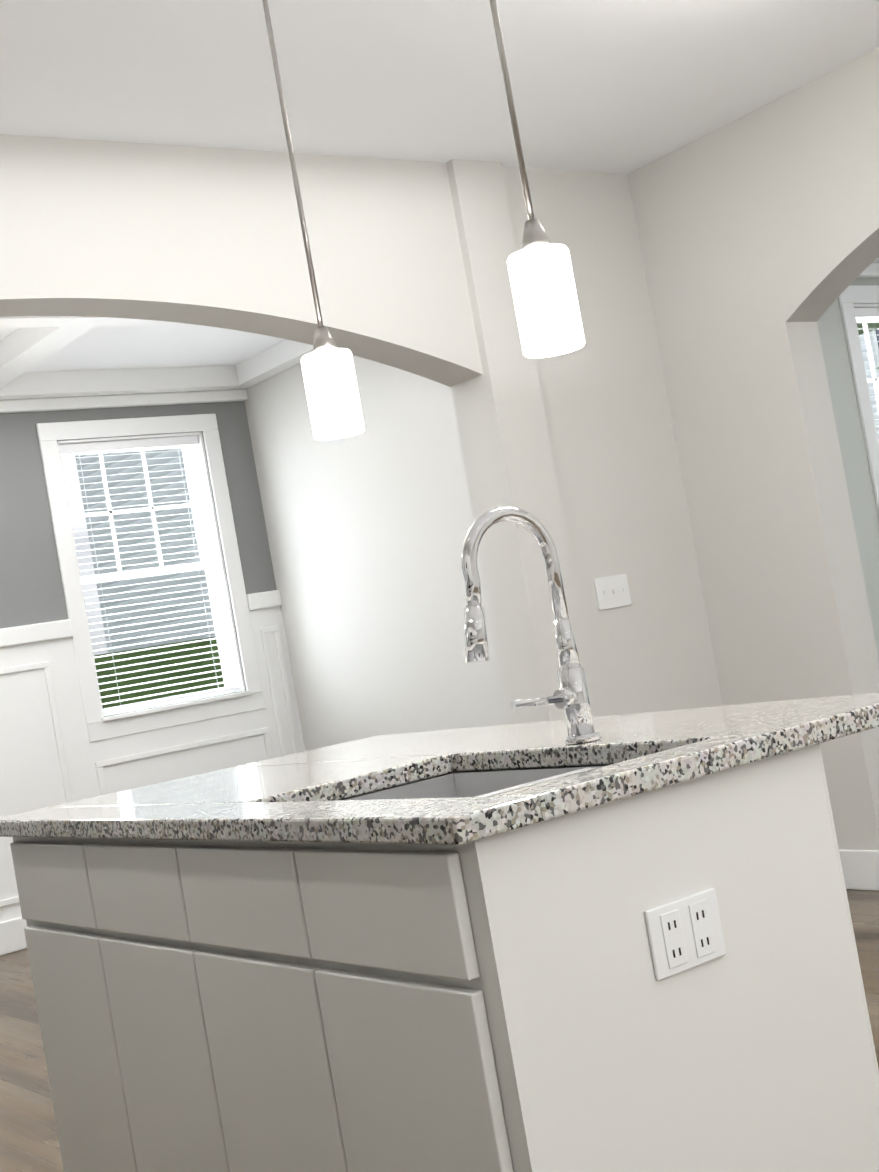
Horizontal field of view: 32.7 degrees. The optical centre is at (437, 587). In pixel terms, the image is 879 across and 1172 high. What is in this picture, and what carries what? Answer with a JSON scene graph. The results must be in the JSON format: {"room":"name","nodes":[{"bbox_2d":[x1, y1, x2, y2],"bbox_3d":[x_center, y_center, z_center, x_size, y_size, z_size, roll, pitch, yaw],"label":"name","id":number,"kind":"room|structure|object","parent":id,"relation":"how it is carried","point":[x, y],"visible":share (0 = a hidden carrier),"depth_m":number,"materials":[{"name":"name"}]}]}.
{"room":"kitchen","nodes":[
{"label":"kitchen","id":0,"kind":"room"},
{"bbox_2d":[0,401,276,693],"bbox_3d":[-2.919,0.475,6.728,5.080,2.740,0.180,-9,-2,-37],"label":"wall","id":1,"kind":"structure","parent":0,"point":[31,589],"depth_m":7.45,"materials":[{"name":"grey paint"}]},
{"bbox_2d":[36,413,264,741],"bbox_3d":[-1.506,-0.076,7.815,1.010,1.610,0.210,-9,-2,-37],"label":"dining room window","id":2,"kind":"structure","parent":1,"relation":"in","point":[53,450],"depth_m":7.82,"materials":[{"name":"white"}]},
{"bbox_2d":[0,590,304,955],"bbox_3d":[-2.688,1.052,6.671,4.920,1.520,0.035,-9,-2,-37],"label":"wainscoting","id":3,"kind":"structure","parent":1,"relation":"attached to","point":[51,755],"depth_m":7.40,"materials":[{"name":"white wood"}]},
{"bbox_2d":[0,134,722,723],"bbox_3d":[-1.099,0.080,4.234,5.080,2.740,0.225,-9,-2,-37],"label":"wall","id":4,"kind":"structure","parent":0,"point":[576,454],"depth_m":5.17,"materials":[{"name":"white paint"}]},
{"bbox_2d":[594,574,631,609],"bbox_3d":[0.634,0.014,5.403,0.162,0.115,0.014,-9,-2,-37],"label":"light switch","id":5,"kind":"object","parent":4,"relation":"attached to","point":[613,591],"visible":1,"depth_m":5.40,"materials":[{"name":"white plastic"}]},
{"bbox_2d":[0,889,878,1171],"bbox_3d":[2.070,0.971,4.206,10.100,0.100,9.970,-9,-2,-37],"label":"floor","id":6,"kind":"structure","parent":0,"point":[29,1141],"depth_m":4.55,"materials":[{"name":"brown wood"}]},
{"bbox_2d":[10,743,878,1171],"bbox_3d":[-0.082,0.794,2.570,0.662,0.884,1.550,-9,-2,-37],"label":"kitchen island","id":7,"kind":"object","parent":6,"relation":"on","point":[502,1003],"visible":0.79,"depth_m":2.04,"materials":[{"name":"white wood"}]},
{"bbox_2d":[0,692,878,844],"bbox_3d":[-0.061,0.327,2.665,0.962,0.033,1.590,-9,-2,-37],"label":"island countertop","id":8,"kind":"structure","parent":7,"relation":"on","point":[297,797],"depth_m":2.36,"materials":[{"name":"stone"}]},
{"bbox_2d":[346,766,603,799],"bbox_3d":[0.067,0.413,2.277,0.414,0.204,0.634,-9,-2,-37],"label":"island sink","id":9,"kind":"object","parent":8,"relation":"in","point":[477,784],"visible":0.08,"depth_m":2.58,"materials":[{"name":"silver metal"}]},
{"bbox_2d":[461,506,600,744],"bbox_3d":[0.134,0.065,2.399,0.235,0.397,0.060,-9,-2,-37],"label":"faucet","id":10,"kind":"object","parent":8,"relation":"on","point":[570,696],"visible":1,"depth_m":2.42,"materials":[{"name":"silver metal"}]},
{"bbox_2d":[644,888,725,980],"bbox_3d":[0.326,0.452,1.961,0.129,0.090,0.008,-9,-2,-37],"label":"outlet","id":11,"kind":"object","parent":7,"relation":"attached to","point":[685,933],"visible":1,"depth_m":1.96,"materials":[{"name":"white plastic"}]},
{"bbox_2d":[0,0,878,371],"bbox_3d":[1.585,-1.826,4.294,10.100,0.100,9.970,-9,-2,-37],"label":"ceiling","id":12,"kind":"structure","parent":0,"point":[616,86],"depth_m":4.39,"materials":[{"name":"white paint"}]},
{"bbox_2d":[0,316,312,412],"bbox_3d":[-2.172,-0.996,5.577,4.920,0.170,2.910,-9,-2,-37],"label":"beam","id":13,"kind":"structure","parent":12,"relation":"attached to","point":[30,342],"depth_m":7.55,"materials":[{"name":"white"}]},
{"bbox_2d":[262,0,364,439],"bbox_3d":[-0.301,-0.890,3.083,0.132,1.172,0.132,-9,-2,-37],"label":"pendant light","id":14,"kind":"object","parent":12,"relation":"hanging from","point":[331,388],"visible":1,"depth_m":3.03,"materials":[{"name":"white glass"}]},
{"bbox_2d":[489,0,584,357],"bbox_3d":[0.096,-0.976,2.539,0.132,1.172,0.132,-9,-2,-37],"label":"pendant light","id":15,"kind":"object","parent":12,"relation":"hanging from","point":[544,293],"visible":1,"depth_m":2.48,"materials":[{"name":"white glass"}]},
{"bbox_2d":[857,257,878,277],"bbox_3d":[4.351,-2.145,4.885,4.530,0.180,7.200,-9,-2,-37],"label":"beam","id":16,"kind":"structure","parent":12,"relation":"attached to","point":[871,270],"depth_m":7.67,"materials":[{"name":"white"}]},
{"bbox_2d":[245,47,878,849],"bbox_3d":[1.955,-0.443,4.471,0.170,2.740,9.770,-9,-2,-37],"label":"wall","id":17,"kind":"structure","parent":0,"point":[759,235],"depth_m":5.53,"materials":[{"name":"white paint"}]},
{"bbox_2d":[839,850,878,890],"bbox_3d":[1.366,1.009,5.386,0.016,0.140,0.606,-9,-2,-37],"label":"baseboard","id":18,"kind":"structure","parent":17,"relation":"attached to","point":[860,868],"depth_m":5.21,"materials":[{"name":"white wood"}]},
{"bbox_2d":[817,278,878,658],"bbox_3d":[2.491,-0.429,7.862,4.730,2.740,0.180,-9,-2,-37],"label":"wall","id":19,"kind":"structure","parent":0,"point":[848,423],"depth_m":7.48,"materials":[{"name":"grey paint"}]},
{"bbox_2d":[838,285,878,516],"bbox_3d":[2.499,-0.775,7.891,0.980,1.620,0.210,-9,-2,-37],"label":"living room window","id":20,"kind":"structure","parent":19,"relation":"in","point":[852,314],"depth_m":7.58,"materials":[{"name":"white"}]},
{"label":"outside","id":21,"kind":"structure","parent":0,"visible":0},
{"bbox_2d":[94,636,229,716],"bbox_3d":[-8.507,2.944,23.402,90.000,2.020,70.000,-9,-2,-37],"label":"lawn","id":22,"kind":"structure","parent":21,"point":[156,671],"depth_m":11.55,"materials":[{"name":"green plant"}]},
{"bbox_2d":[75,448,215,652],"bbox_3d":[-1.142,-1.788,18.293,5.100,7.376,6.800,-9,-2,-37],"label":"sky","id":23,"kind":"structure","parent":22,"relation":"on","point":[136,470],"depth_m":18.15,"materials":[{"name":"white"}]},
{"bbox_2d":[859,329,878,438],"bbox_3d":[3.512,-3.563,25.404,11.800,9.720,9.300,-9,-2,-37],"label":"house","id":24,"kind":"structure","parent":22,"relation":"on","point":[875,345],"depth_m":22.13,"materials":[{"name":"white"}]}
]}

